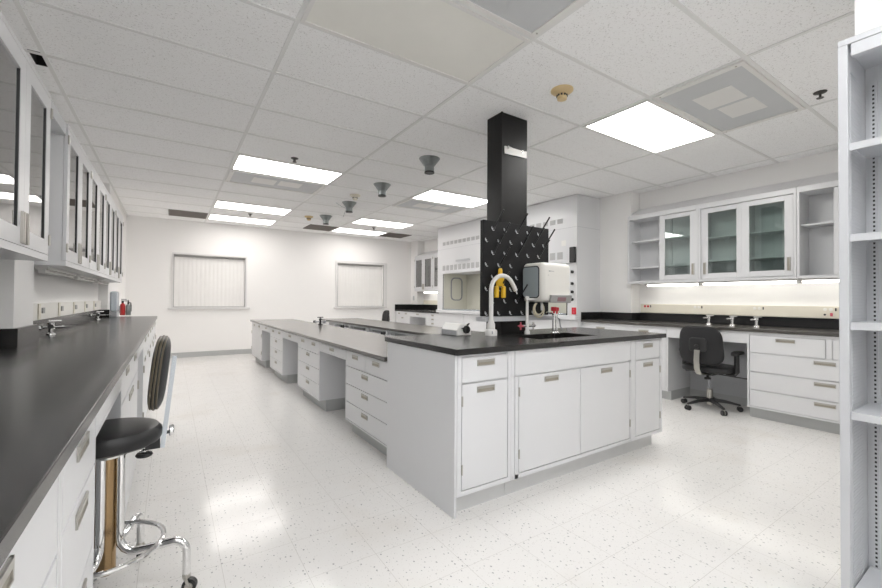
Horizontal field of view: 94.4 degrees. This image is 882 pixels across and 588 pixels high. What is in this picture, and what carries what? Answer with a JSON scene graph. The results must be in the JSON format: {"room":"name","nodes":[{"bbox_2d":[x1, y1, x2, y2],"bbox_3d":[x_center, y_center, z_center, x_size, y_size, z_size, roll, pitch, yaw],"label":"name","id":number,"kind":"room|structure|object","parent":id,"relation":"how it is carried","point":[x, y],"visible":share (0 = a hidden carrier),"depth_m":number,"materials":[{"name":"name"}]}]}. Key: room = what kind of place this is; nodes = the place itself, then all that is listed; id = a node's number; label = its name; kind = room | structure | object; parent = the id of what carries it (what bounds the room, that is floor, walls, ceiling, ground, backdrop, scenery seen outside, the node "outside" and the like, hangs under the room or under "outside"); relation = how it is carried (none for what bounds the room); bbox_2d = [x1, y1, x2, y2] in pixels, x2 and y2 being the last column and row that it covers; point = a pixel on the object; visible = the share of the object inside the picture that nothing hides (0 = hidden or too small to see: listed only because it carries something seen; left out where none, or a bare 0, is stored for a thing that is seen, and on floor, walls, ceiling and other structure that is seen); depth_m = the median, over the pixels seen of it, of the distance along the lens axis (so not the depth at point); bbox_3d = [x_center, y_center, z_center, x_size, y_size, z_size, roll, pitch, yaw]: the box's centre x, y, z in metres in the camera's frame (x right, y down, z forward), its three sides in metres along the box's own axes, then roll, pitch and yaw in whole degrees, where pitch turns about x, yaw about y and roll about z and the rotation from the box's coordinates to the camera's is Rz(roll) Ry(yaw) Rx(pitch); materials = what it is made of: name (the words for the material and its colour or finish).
{"room":"science laboratory","nodes":[
{"label":"science laboratory","id":0,"kind":"room"},
{"bbox_2d":[0,182,126,328],"bbox_3d":[-2.483,-0.162,2.314,0.215,2.730,12.600,1,-1,-34],"label":"wall","id":1,"kind":"structure","parent":0,"point":[21,285],"depth_m":2.89,"materials":[{"name":"paint"}]},
{"bbox_2d":[0,10,52,260],"bbox_3d":[-1.962,-0.640,1.764,0.257,0.920,0.899,1,-1,-34],"label":"upper cabinet","id":2,"kind":"object","parent":1,"relation":"attached to","point":[26,112],"visible":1,"depth_m":1.80,"materials":[{"name":"metal"}]},
{"bbox_2d":[0,310,109,348],"bbox_3d":[-2.284,0.231,2.118,0.135,0.102,8.058,1,-1,-34],"label":"backsplash","id":3,"kind":"structure","parent":1,"relation":"attached to","point":[18,337],"depth_m":2.39,"materials":[{"name":"black stone"}]},
{"bbox_2d":[34,122,91,272],"bbox_3d":[-2.701,-0.636,2.878,0.257,0.920,0.894,1,-1,-34],"label":"upper cabinet","id":4,"kind":"object","parent":1,"relation":"attached to","point":[70,166],"visible":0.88,"depth_m":2.63,"materials":[{"name":"metal"}]},
{"bbox_2d":[35,266,75,278],"bbox_3d":[-2.826,-0.152,3.017,0.060,0.044,0.950,1,-1,-34],"label":"strip light","id":5,"kind":"object","parent":4,"relation":"attached to","point":[41,269],"visible":1,"depth_m":2.86,"materials":[{"name":"white plastic"}]},
{"bbox_2d":[50,99,65,135],"bbox_3d":[-2.285,-1.037,2.357,0.110,0.075,0.443,1,-1,-34],"label":"strip","id":6,"kind":"object","parent":4,"relation":"attached to","point":[58,125],"visible":0.29,"depth_m":2.44,"materials":[{"name":"grey paint"}]},
{"bbox_2d":[33,301,100,320],"bbox_3d":[-3.540,0.133,3.927,0.038,0.116,3.600,1,-1,-34],"label":"outlet panel","id":7,"kind":"object","parent":1,"relation":"attached to","point":[40,310],"depth_m":3.46,"materials":[{"name":"white plastic"}]},
{"bbox_2d":[71,164,106,276],"bbox_3d":[-3.196,-0.629,3.624,0.257,0.920,0.894,1,-1,-34],"label":"upper cabinet","id":8,"kind":"object","parent":1,"relation":"attached to","point":[98,196],"visible":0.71,"depth_m":3.63,"materials":[{"name":"metal"}]},
{"bbox_2d":[91,189,116,280],"bbox_3d":[-3.690,-0.623,4.370,0.257,0.920,0.894,1,-1,-34],"label":"upper cabinet","id":9,"kind":"object","parent":1,"relation":"attached to","point":[110,209],"visible":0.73,"depth_m":4.39,"materials":[{"name":"metal"}]},
{"bbox_2d":[103,206,123,282],"bbox_3d":[-4.185,-0.617,5.116,0.257,0.920,0.894,1,-1,-34],"label":"upper cabinet","id":10,"kind":"object","parent":1,"relation":"attached to","point":[119,223],"visible":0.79,"depth_m":5.14,"materials":[{"name":"metal"}]},
{"bbox_2d":[110,291,118,316],"bbox_3d":[-4.662,0.150,5.835,0.079,0.370,0.280,1,-1,-34],"label":"dispenser","id":11,"kind":"object","parent":1,"relation":"attached to","point":[114,296],"visible":0.89,"depth_m":5.72,"materials":[{"name":"grey plastic"}]},
{"bbox_2d":[125,215,410,352],"bbox_3d":[-3.343,-0.075,9.387,6.600,2.730,0.140,1,-1,-34],"label":"wall","id":12,"kind":"structure","parent":0,"point":[291,274],"depth_m":8.81,"materials":[{"name":"paint"}]},
{"bbox_2d":[168,252,249,308],"bbox_3d":[-4.747,-0.252,8.418,1.465,1.120,0.195,1,-1,-34],"label":"window","id":13,"kind":"structure","parent":12,"relation":"in","point":[173,253],"depth_m":8.35,"materials":[{"name":"paint"}]},
{"bbox_2d":[174,254,244,306],"bbox_3d":[-4.768,-0.263,8.450,1.277,1.037,0.050,1,-1,-34],"label":"vertical blinds","id":14,"kind":"object","parent":13,"relation":"attached to","point":[198,280],"visible":0.98,"depth_m":8.43,"materials":[{"name":"plastic"}]},
{"bbox_2d":[170,349,251,357],"bbox_3d":[-3.556,1.235,9.144,5.590,0.100,0.012,1,-1,-34],"label":"baseboard","id":15,"kind":"structure","parent":12,"relation":"attached to","point":[237,351],"depth_m":8.37,"materials":[{"name":"plastic"}]},
{"bbox_2d":[333,260,386,307],"bbox_3d":[-2.014,-0.226,10.231,1.405,1.150,0.195,1,-1,-34],"label":"window","id":16,"kind":"structure","parent":12,"relation":"in","point":[384,265],"depth_m":10.25,"materials":[{"name":"paint"}]},
{"bbox_2d":[338,263,381,305],"bbox_3d":[-2.038,-0.226,10.260,1.207,1.047,0.050,1,-1,-34],"label":"vertical blinds","id":17,"kind":"object","parent":16,"relation":"attached to","point":[358,284],"visible":0.98,"depth_m":10.25,"materials":[{"name":"fabric"}]},
{"bbox_2d":[0,0,854,241],"bbox_3d":[0.187,-1.516,4.097,6.600,0.060,12.800,1,-1,-34],"label":"ceiling","id":18,"kind":"structure","parent":0,"point":[651,47],"depth_m":3.11,"materials":[{"name":"tile"}]},
{"bbox_2d":[27,49,47,66],"bbox_3d":[-2.604,-1.678,2.643,0.062,0.310,0.200,1,-1,-34],"label":"vent","id":19,"kind":"object","parent":18,"relation":"attached to","point":[38,59],"depth_m":2.71,"materials":[{"name":"metal"}]},
{"bbox_2d":[168,209,207,218],"bbox_3d":[-4.649,-1.466,7.506,0.598,0.013,0.591,1,-1,-34],"label":"louver","id":20,"kind":"object","parent":18,"relation":"attached to","point":[180,213],"visible":1,"depth_m":7.51,"materials":[{"name":"grey metal"}]},
{"bbox_2d":[207,214,276,224],"bbox_3d":[-3.891,-1.455,8.009,1.171,0.013,0.595,1,-1,-34],"label":"recessed light","id":21,"kind":"object","parent":18,"relation":"in","point":[211,216],"visible":1,"depth_m":7.98,"materials":[{"name":"white plastic"}]},
{"bbox_2d":[213,200,292,215],"bbox_3d":[-3.206,-1.463,6.977,1.171,0.013,0.595,1,-1,-34],"label":"recessed light","id":22,"kind":"object","parent":18,"relation":"in","point":[218,204],"visible":1,"depth_m":6.97,"materials":[{"name":"white plastic"}]},
{"bbox_2d":[225,169,327,194],"bbox_3d":[-2.179,-1.473,5.428,1.167,0.020,0.591,1,-1,-34],"label":"ceiling vent","id":23,"kind":"object","parent":18,"relation":"in","point":[234,176],"visible":0.98,"depth_m":5.39,"materials":[{"name":"white metal"}]},
{"bbox_2d":[231,154,343,184],"bbox_3d":[-1.837,-1.481,4.913,1.171,0.013,0.595,1,-1,-34],"label":"recessed light","id":24,"kind":"object","parent":18,"relation":"in","point":[242,162],"visible":1,"depth_m":4.88,"materials":[{"name":"white plastic"}]},
{"bbox_2d":[303,224,337,230],"bbox_3d":[-2.617,-1.435,8.853,0.586,0.013,0.591,1,-1,-34],"label":"louver","id":25,"kind":"object","parent":18,"relation":"attached to","point":[311,226],"visible":1,"depth_m":8.82,"materials":[{"name":"grey metal"}]},
{"bbox_2d":[331,227,387,235],"bbox_3d":[-1.868,-1.424,9.350,1.159,0.013,0.595,1,-1,-34],"label":"recessed light","id":26,"kind":"object","parent":18,"relation":"in","point":[342,230],"visible":0.96,"depth_m":9.31,"materials":[{"name":"white plastic"}]},
{"bbox_2d":[374,182,390,196],"bbox_3d":[-0.792,-1.394,5.498,0.232,0.160,0.232,1,-1,-34],"label":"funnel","id":27,"kind":"object","parent":18,"relation":"attached to","point":[382,187],"visible":1,"depth_m":5.45,"materials":[{"name":"metal"}]},
{"bbox_2d":[351,218,414,228],"bbox_3d":[-1.183,-1.433,8.318,1.159,0.013,0.595,1,-1,-34],"label":"recessed light","id":28,"kind":"object","parent":18,"relation":"in","point":[364,221],"visible":1,"depth_m":8.30,"materials":[{"name":"white plastic"}]},
{"bbox_2d":[300,0,529,84],"bbox_3d":[-0.126,-1.503,2.333,1.171,0.013,0.595,1,-1,-34],"label":"recessed light","id":29,"kind":"object","parent":18,"relation":"in","point":[447,38],"visible":1,"depth_m":2.34,"materials":[{"name":"white plastic"}]},
{"bbox_2d":[419,155,439,174],"bbox_3d":[-0.126,-1.403,4.476,0.232,0.160,0.232,1,-1,-34],"label":"funnel","id":30,"kind":"object","parent":18,"relation":"attached to","point":[429,161],"visible":1,"depth_m":4.42,"materials":[{"name":"metal"}]},
{"bbox_2d":[392,198,469,214],"bbox_3d":[-0.157,-1.442,6.770,1.155,0.020,0.591,1,-1,-34],"label":"ceiling vent","id":31,"kind":"object","parent":18,"relation":"in","point":[410,203],"visible":0.99,"depth_m":6.73,"materials":[{"name":"white plastic"}]},
{"bbox_2d":[13,0,854,241],"bbox_3d":[0.187,-1.483,4.096,6.400,0.007,12.600,1,-1,-34],"label":"ceiling grid","id":32,"kind":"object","parent":18,"relation":"attached to","point":[676,3],"depth_m":3.24,"materials":[{"name":"paint"}]},
{"bbox_2d":[411,189,486,207],"bbox_3d":[0.185,-1.450,6.254,1.159,0.013,0.595,1,-1,-34],"label":"recessed light","id":33,"kind":"object","parent":18,"relation":"in","point":[432,195],"visible":0.83,"depth_m":6.21,"materials":[{"name":"white plastic"}]},
{"bbox_2d":[456,0,587,38],"bbox_3d":[0.216,-1.504,1.816,1.167,0.020,0.591,1,-1,-34],"label":"ceiling vent","id":34,"kind":"object","parent":18,"relation":"in","point":[531,18],"visible":1,"depth_m":2.17,"materials":[{"name":"white plastic"}]},
{"bbox_2d":[469,0,574,31],"bbox_3d":[0.216,-1.510,1.817,1.077,0.009,0.537,1,-1,-34],"label":"grille","id":35,"kind":"object","parent":34,"relation":"attached to","point":[521,15],"depth_m":2.16,"materials":[{"name":"metal"}]},
{"bbox_2d":[551,84,572,101],"bbox_3d":[0.887,-1.458,2.992,0.160,0.074,0.160,1,-1,-34],"label":"smoke detector","id":36,"kind":"object","parent":18,"relation":"attached to","point":[561,92],"visible":1,"depth_m":2.96,"materials":[{"name":"beige plastic"}]},
{"bbox_2d":[583,99,717,153],"bbox_3d":[1.896,-1.472,3.674,1.159,0.013,0.595,1,-1,-34],"label":"recessed light","id":37,"kind":"object","parent":18,"relation":"in","point":[647,125],"visible":1,"depth_m":3.63,"materials":[{"name":"white plastic"}]},
{"bbox_2d":[652,60,804,133],"bbox_3d":[2.239,-1.473,3.158,1.155,0.020,0.591,1,-1,-34],"label":"ceiling vent","id":38,"kind":"object","parent":18,"relation":"in","point":[735,96],"visible":1,"depth_m":3.10,"materials":[{"name":"white plastic"}]},
{"bbox_2d":[93,353,840,587],"bbox_3d":[0.168,1.294,4.060,6.600,0.100,12.800,1,-1,-34],"label":"floor","id":39,"kind":"structure","parent":0,"point":[266,486],"depth_m":2.30,"materials":[{"name":"tile"}]},
{"bbox_2d":[0,472,60,587],"bbox_3d":[-0.699,0.745,0.170,0.635,0.885,1.064,1,-1,-34],"label":"base cabinet","id":40,"kind":"object","parent":39,"relation":"on","point":[33,561],"visible":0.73,"depth_m":0.66,"materials":[{"name":"metal"}]},
{"bbox_2d":[58,416,95,587],"bbox_3d":[-1.121,0.750,0.802,0.632,0.885,0.452,1,-1,-34],"label":"base cabinet","id":41,"kind":"object","parent":39,"relation":"on","point":[77,480],"visible":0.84,"depth_m":0.95,"materials":[{"name":"metal"}]},
{"bbox_2d":[96,377,120,435],"bbox_3d":[-1.387,0.756,1.330,0.478,0.885,0.718,1,-1,-34],"label":"knee space","id":42,"kind":"object","parent":39,"relation":"on","point":[106,407],"visible":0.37,"depth_m":1.38,"materials":[{"name":"metal"}]},
{"bbox_2d":[93,350,138,580],"bbox_3d":[-1.899,0.762,2.087,0.515,0.885,1.109,1,-1,-34],"label":"base cabinet","id":43,"kind":"object","parent":39,"relation":"on","point":[125,405],"visible":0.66,"depth_m":2.12,"materials":[{"name":"metal"}]},
{"bbox_2d":[137,332,149,416],"bbox_3d":[-2.870,0.774,3.537,0.530,0.885,1.079,1,-1,-34],"label":"base cabinet","id":44,"kind":"object","parent":39,"relation":"on","point":[143,359],"visible":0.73,"depth_m":3.30,"materials":[{"name":"metal"}]},
{"bbox_2d":[93,335,197,587],"bbox_3d":[-1.300,0.686,1.592,0.467,1.030,0.467,0,-1,31],"label":"stool","id":45,"kind":"object","parent":39,"relation":"on","point":[118,437],"visible":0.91,"depth_m":1.58,"materials":[{"name":"black plastic"}]},
{"bbox_2d":[148,326,153,384],"bbox_3d":[-3.464,0.782,4.433,0.530,0.885,1.069,1,-1,-34],"label":"base cabinet","id":46,"kind":"object","parent":39,"relation":"on","point":[151,343],"visible":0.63,"depth_m":4.50,"materials":[{"name":"metal"}]},
{"bbox_2d":[251,322,269,367],"bbox_3d":[-3.029,0.899,7.578,0.750,0.738,1.009,1,-1,-34],"label":"base cabinet","id":47,"kind":"object","parent":39,"relation":"on","point":[260,347],"visible":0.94,"depth_m":7.06,"materials":[{"name":"metal"}]},
{"bbox_2d":[270,328,297,383],"bbox_3d":[-2.129,0.888,6.225,0.746,0.738,0.859,1,-1,-34],"label":"base cabinet","id":48,"kind":"object","parent":39,"relation":"on","point":[283,352],"visible":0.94,"depth_m":5.76,"materials":[{"name":"metal"}]},
{"bbox_2d":[297,336,345,410],"bbox_3d":[-1.206,0.876,4.833,0.746,0.738,0.879,1,-1,-34],"label":"base cabinet","id":49,"kind":"object","parent":39,"relation":"on","point":[321,377],"visible":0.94,"depth_m":4.38,"materials":[{"name":"metal"}]},
{"bbox_2d":[320,342,345,359],"bbox_3d":[-0.846,0.869,4.090,0.524,0.738,0.753,1,-1,-34],"label":"drawer","id":50,"kind":"object","parent":39,"relation":"on","point":[338,352],"visible":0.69,"depth_m":3.91,"materials":[{"name":"metal"}]},
{"bbox_2d":[345,350,386,455],"bbox_3d":[-0.307,0.864,3.478,0.746,0.738,0.862,1,-1,-34],"label":"base cabinet","id":51,"kind":"object","parent":39,"relation":"on","point":[366,377],"visible":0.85,"depth_m":3.24,"materials":[{"name":"metal"}]},
{"bbox_2d":[250,319,387,361],"bbox_3d":[-1.703,0.495,5.602,0.795,0.032,5.893,1,-1,-34],"label":"countertop","id":52,"kind":"structure","parent":51,"relation":"on","point":[373,345],"depth_m":4.62,"materials":[{"name":"grey plastic"}]},
{"bbox_2d":[322,321,414,335],"bbox_3d":[-0.900,0.894,6.115,0.050,0.739,5.600,1,-1,-34],"label":"support","id":53,"kind":"object","parent":39,"relation":"on","point":[388,332],"visible":0.14,"depth_m":6.51,"materials":[{"name":"metal"}]},
{"bbox_2d":[396,311,424,324],"bbox_3d":[-0.798,0.881,10.506,0.456,0.880,0.765,1,-1,-34],"label":"base cabinet","id":54,"kind":"object","parent":39,"relation":"on","point":[401,316],"visible":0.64,"depth_m":10.25,"materials":[{"name":"metal"}]},
{"bbox_2d":[395,304,438,312],"bbox_3d":[-0.341,0.352,10.013,0.687,0.168,2.124,1,-1,-34],"label":"countertop","id":55,"kind":"structure","parent":54,"relation":"on","point":[398,307],"depth_m":10.70,"materials":[{"name":"black plastic"}]},
{"bbox_2d":[426,313,437,326],"bbox_3d":[0.080,0.873,9.372,0.666,0.880,0.595,1,-1,-34],"label":"base cabinet","id":56,"kind":"object","parent":39,"relation":"on","point":[431,318],"visible":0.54,"depth_m":9.20,"materials":[{"name":"metal"}]},
{"bbox_2d":[387,342,510,518],"bbox_3d":[0.019,0.782,2.670,0.411,0.885,0.840,1,-1,-34],"label":"base cabinet","id":57,"kind":"object","parent":39,"relation":"on","point":[483,468],"depth_m":2.38,"materials":[{"name":"metal"}]},
{"bbox_2d":[436,217,486,331],"bbox_3d":[0.721,-0.057,8.344,0.772,2.720,1.829,1,-1,-34],"label":"fume hood","id":58,"kind":"object","parent":39,"relation":"on","point":[458,291],"visible":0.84,"depth_m":8.59,"materials":[{"name":"metal"}]},
{"bbox_2d":[443,235,478,245],"bbox_3d":[0.459,-1.071,8.124,0.006,0.070,1.520,1,-1,-34],"label":"vent","id":59,"kind":"object","parent":58,"relation":"attached to","point":[467,239],"depth_m":8.20,"materials":[{"name":"white metal"}]},
{"bbox_2d":[443,262,478,270],"bbox_3d":[0.456,-0.554,8.117,0.006,0.105,1.520,1,-1,-34],"label":"vent","id":60,"kind":"object","parent":58,"relation":"attached to","point":[455,266],"depth_m":8.19,"materials":[{"name":"white metal"}]},
{"bbox_2d":[527,194,599,328],"bbox_3d":[1.732,-0.070,6.811,0.782,2.720,1.837,1,-1,-34],"label":"fume hood","id":61,"kind":"object","parent":39,"relation":"on","point":[574,242],"visible":0.38,"depth_m":6.04,"materials":[{"name":"metal"}]},
{"bbox_2d":[530,219,562,227],"bbox_3d":[1.432,-1.084,6.657,0.006,0.070,1.378,1,-1,-34],"label":"vent","id":62,"kind":"object","parent":61,"relation":"attached to","point":[552,223],"depth_m":6.30,"materials":[{"name":"white metal"}]},
{"bbox_2d":[504,341,632,494],"bbox_3d":[0.729,0.793,3.123,1.268,0.885,0.810,1,-1,-34],"label":"base cabinet","id":63,"kind":"object","parent":39,"relation":"on","point":[572,406],"visible":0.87,"depth_m":2.73,"materials":[{"name":"metal"}]},
{"bbox_2d":[385,327,665,355],"bbox_3d":[0.731,0.333,3.152,2.140,0.034,0.880,1,-1,-34],"label":"countertop","id":64,"kind":"structure","parent":63,"relation":"on","point":[477,342],"depth_m":2.79,"materials":[{"name":"black stone"}]},
{"bbox_2d":[442,322,470,335],"bbox_3d":[0.126,0.263,3.118,0.136,0.096,0.248,1,-1,-34],"label":"instrument","id":65,"kind":"object","parent":64,"relation":"on","point":[456,329],"visible":1,"depth_m":3.05,"materials":[{"name":"white plastic"}]},
{"bbox_2d":[485,274,517,335],"bbox_3d":[0.464,0.078,3.139,0.296,0.471,0.092,1,-1,-34],"label":"gooseneck faucet","id":66,"kind":"object","parent":64,"relation":"on","point":[490,331],"visible":1,"depth_m":3.07,"materials":[{"name":"white metal"}]},
{"bbox_2d":[486,111,526,332],"bbox_3d":[0.568,-0.586,3.475,0.297,1.808,0.204,1,-1,-34],"label":"column","id":67,"kind":"structure","parent":64,"relation":"on","point":[506,133],"depth_m":3.41,"materials":[{"name":"black metal"}]},
{"bbox_2d":[476,209,554,321],"bbox_3d":[0.645,-0.217,3.330,0.780,0.865,0.165,1,-1,-34],"label":"pegboard","id":68,"kind":"object","parent":67,"relation":"attached to","point":[509,247],"visible":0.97,"depth_m":3.30,"materials":[{"name":"black plastic"}]},
{"bbox_2d":[494,268,505,297],"bbox_3d":[0.445,-0.087,3.205,0.161,0.234,0.038,1,-1,-34],"label":"clamp","id":69,"kind":"object","parent":68,"relation":"hanging from","point":[499,282],"visible":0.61,"depth_m":3.21,"materials":[{"name":"plastic"}]},
{"bbox_2d":[523,262,571,317],"bbox_3d":[0.882,-0.027,3.374,0.346,0.447,0.253,1,-1,-34],"label":"air purifier","id":70,"kind":"object","parent":68,"relation":"attached to","point":[547,282],"visible":0.91,"depth_m":3.28,"materials":[{"name":"white plastic"}]},
{"bbox_2d":[518,296,542,333],"bbox_3d":[0.721,0.167,3.258,0.249,0.300,0.056,1,-1,-34],"label":"faucet","id":71,"kind":"object","parent":64,"relation":"on","point":[527,298],"visible":0.98,"depth_m":3.22,"materials":[{"name":"white metal"}]},
{"bbox_2d":[546,307,562,332],"bbox_3d":[0.927,0.213,3.373,0.201,0.214,0.056,1,-1,-34],"label":"gas cock","id":72,"kind":"object","parent":64,"relation":"on","point":[555,318],"visible":1,"depth_m":3.37,"materials":[{"name":"silver metal"}]},
{"bbox_2d":[582,322,620,329],"bbox_3d":[2.376,0.842,5.748,0.436,0.878,0.624,1,-1,-34],"label":"base cabinet","id":73,"kind":"object","parent":39,"relation":"on","point":[584,324],"visible":0.1,"depth_m":5.61,"materials":[{"name":"metal"}]},
{"bbox_2d":[626,338,661,452],"bbox_3d":[1.434,0.804,3.590,0.420,0.885,0.810,1,-1,-34],"label":"base cabinet","id":74,"kind":"object","parent":39,"relation":"on","point":[647,353],"visible":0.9,"depth_m":3.26,"materials":[{"name":"metal"}]},
{"bbox_2d":[621,324,689,399],"bbox_3d":[2.804,0.839,5.294,0.648,0.878,0.604,1,-1,-34],"label":"base cabinet","id":75,"kind":"object","parent":39,"relation":"on","point":[675,379],"visible":0.27,"depth_m":4.96,"materials":[{"name":"metal"}]},
{"bbox_2d":[668,327,746,405],"bbox_3d":[3.152,0.833,4.681,0.538,0.878,0.798,1,-1,-34],"label":"knee space","id":76,"kind":"object","parent":39,"relation":"on","point":[732,389],"visible":0.42,"depth_m":4.78,"materials":[{"name":"metal"}]},
{"bbox_2d":[679,326,746,415],"bbox_3d":[2.949,0.808,4.526,0.580,0.919,0.611,1,-1,-13],"label":"office chair","id":77,"kind":"object","parent":39,"relation":"on","point":[701,349],"visible":0.94,"depth_m":4.34,"materials":[{"name":"black fabric"}]},
{"bbox_2d":[747,332,839,433],"bbox_3d":[3.667,0.828,3.993,0.648,0.878,0.915,1,-1,-34],"label":"base cabinet","id":78,"kind":"object","parent":39,"relation":"on","point":[793,379],"visible":0.71,"depth_m":3.89,"materials":[{"name":"metal"}]},
{"bbox_2d":[838,25,881,587],"bbox_3d":[1.809,0.152,1.146,0.285,2.130,0.952,1,-1,-34],"label":"shelving unit","id":79,"kind":"object","parent":39,"relation":"on","point":[860,55],"visible":1,"depth_m":1.52,"materials":[{"name":"metal"}]},
{"bbox_3d":[4.029,0.823,3.447,0.649,0.878,0.395,1,-1,-34],"label":"base cabinet","id":80,"kind":"object","parent":39,"relation":"on","visible":0},
{"bbox_2d":[581,312,838,336],"bbox_3d":[3.215,0.324,4.674,0.662,0.138,3.348,1,-1,-34],"label":"countertop","id":81,"kind":"structure","parent":80,"relation":"on","point":[781,325],"depth_m":4.74,"materials":[{"name":"black stone"}]},
{"bbox_3d":[-0.129,0.738,-0.693,0.632,0.885,0.999,1,-1,-34],"label":"base cabinet","id":82,"kind":"object","parent":39,"relation":"on","visible":0},
{"bbox_2d":[0,310,156,567],"bbox_3d":[-2.119,0.252,2.330,0.645,0.136,8.230,1,-1,-34],"label":"countertop","id":83,"kind":"structure","parent":82,"relation":"on","point":[53,387],"depth_m":1.16,"materials":[{"name":"black stone"}]},
{"bbox_2d":[39,320,75,334],"bbox_3d":[-2.732,0.237,2.895,0.213,0.104,0.071,1,-1,-42],"label":"valve","id":84,"kind":"object","parent":83,"relation":"on","point":[50,325],"visible":0.88,"depth_m":2.87,"materials":[{"name":"silver metal"}]},
{"bbox_3d":[-1.507,0.913,7.813,0.626,0.738,2.060,1,-1,-34],"label":"base cabinet","id":85,"kind":"object","parent":39,"relation":"on","visible":0},
{"bbox_2d":[322,318,480,334],"bbox_3d":[-0.581,0.512,6.294,0.800,0.032,5.700,1,-1,-34],"label":"countertop","id":86,"kind":"structure","parent":85,"relation":"on","point":[415,329],"depth_m":6.41,"materials":[{"name":"black stone"}]},
{"bbox_2d":[411,150,838,324],"bbox_3d":[1.846,-0.068,7.252,0.310,2.730,9.155,1,-1,-34],"label":"wall","id":87,"kind":"structure","parent":0,"point":[616,295],"depth_m":5.30,"materials":[{"name":"paint"}]},
{"bbox_2d":[395,304,437,309],"bbox_3d":[-0.173,0.340,10.220,2.232,0.136,0.558,0,-1,39],"label":"backsplash","id":88,"kind":"structure","parent":87,"relation":"attached to","point":[397,306],"depth_m":10.73,"materials":[{"name":"black stone"}]},
{"bbox_2d":[414,250,437,291],"bbox_3d":[-0.326,-0.588,10.357,0.307,1.040,0.875,1,-1,-34],"label":"upper cabinet","id":89,"kind":"object","parent":87,"relation":"attached to","point":[424,261],"visible":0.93,"depth_m":10.26,"materials":[{"name":"metal"}]},
{"bbox_2d":[432,251,437,290],"bbox_3d":[0.164,-0.594,9.617,0.307,1.040,0.890,1,-1,-34],"label":"upper cabinet","id":90,"kind":"object","parent":87,"relation":"attached to","point":[435,255],"visible":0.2,"depth_m":9.83,"materials":[{"name":"white metal"}]},
{"bbox_2d":[628,196,708,283],"bbox_3d":[2.974,-0.683,5.391,0.298,1.075,0.910,1,-1,-34],"label":"upper cabinet","id":91,"kind":"object","parent":87,"relation":"attached to","point":[662,239],"visible":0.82,"depth_m":5.43,"materials":[{"name":"metal"}]},
{"bbox_2d":[631,264,689,269],"bbox_3d":[2.986,-0.359,5.396,0.221,0.018,0.862,1,-1,-34],"label":"shelf","id":92,"kind":"object","parent":91,"relation":"attached to","point":[667,266],"depth_m":5.45,"materials":[{"name":"metal"}]},
{"bbox_2d":[632,235,689,243],"bbox_3d":[2.988,-0.719,5.401,0.221,0.018,0.862,1,-1,-34],"label":"shelf","id":93,"kind":"object","parent":91,"relation":"attached to","point":[679,239],"depth_m":5.42,"materials":[{"name":"metal"}]},
{"bbox_2d":[645,282,700,286],"bbox_3d":[2.979,-0.124,5.264,0.060,0.044,0.680,1,-1,-34],"label":"strip light","id":94,"kind":"object","parent":91,"relation":"attached to","point":[676,283],"visible":0.98,"depth_m":5.21,"materials":[{"name":"white plastic"}]},
{"bbox_2d":[641,304,838,318],"bbox_3d":[3.613,0.191,4.633,0.050,0.123,2.790,1,-1,-34],"label":"outlet panel","id":95,"kind":"object","parent":87,"relation":"attached to","point":[831,312],"depth_m":4.71,"materials":[{"name":"beige plastic"}]},
{"bbox_2d":[698,178,805,281],"bbox_3d":[3.483,-0.689,4.623,0.298,1.075,0.924,1,-1,-34],"label":"upper cabinet","id":96,"kind":"object","parent":87,"relation":"attached to","point":[747,234],"visible":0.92,"depth_m":4.60,"materials":[{"name":"metal"}]},
{"bbox_2d":[708,228,783,240],"bbox_3d":[3.497,-0.675,4.633,0.221,0.018,0.876,1,-1,-34],"label":"shelf","id":97,"kind":"object","parent":96,"relation":"attached to","point":[776,232],"depth_m":4.61,"materials":[{"name":"metal"}]},
{"bbox_2d":[709,255,784,262],"bbox_3d":[3.495,-0.396,4.629,0.221,0.018,0.876,1,-1,-34],"label":"shelf","id":98,"kind":"object","parent":96,"relation":"attached to","point":[767,258],"depth_m":4.60,"materials":[{"name":"metal"}]},
{"bbox_2d":[701,279,799,284],"bbox_3d":[3.430,-0.129,4.584,0.060,0.044,0.923,1,-1,-34],"label":"strip light","id":99,"kind":"object","parent":96,"relation":"attached to","point":[777,281],"visible":0.96,"depth_m":4.52,"materials":[{"name":"white plastic"}]},
{"bbox_2d":[796,172,838,278],"bbox_3d":[4.005,-0.696,3.836,0.298,1.075,0.956,1,-1,-34],"label":"upper cabinet","id":100,"kind":"object","parent":87,"relation":"attached to","point":[816,196],"visible":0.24,"depth_m":4.17,"materials":[{"name":"metal"}]},
{"bbox_2d":[802,221,833,227],"bbox_3d":[4.019,-0.702,3.846,0.221,0.018,0.908,1,-1,-34],"label":"shelf","id":101,"kind":"object","parent":100,"relation":"attached to","point":[829,224],"depth_m":4.12,"materials":[{"name":"metal"}]},
{"bbox_2d":[799,278,838,282],"bbox_3d":[3.947,-0.136,3.804,0.060,0.044,0.935,1,-1,-34],"label":"strip light","id":102,"kind":"object","parent":100,"relation":"attached to","point":[811,280],"visible":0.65,"depth_m":4.06,"materials":[{"name":"white plastic"}]},
{"bbox_2d":[855,0,881,34],"bbox_3d":[4.068,-0.133,1.106,3.400,2.730,3.545,1,-1,-34],"label":"wall partition","id":103,"kind":"structure","parent":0,"point":[868,13],"depth_m":1.63,"materials":[{"name":"paint"}]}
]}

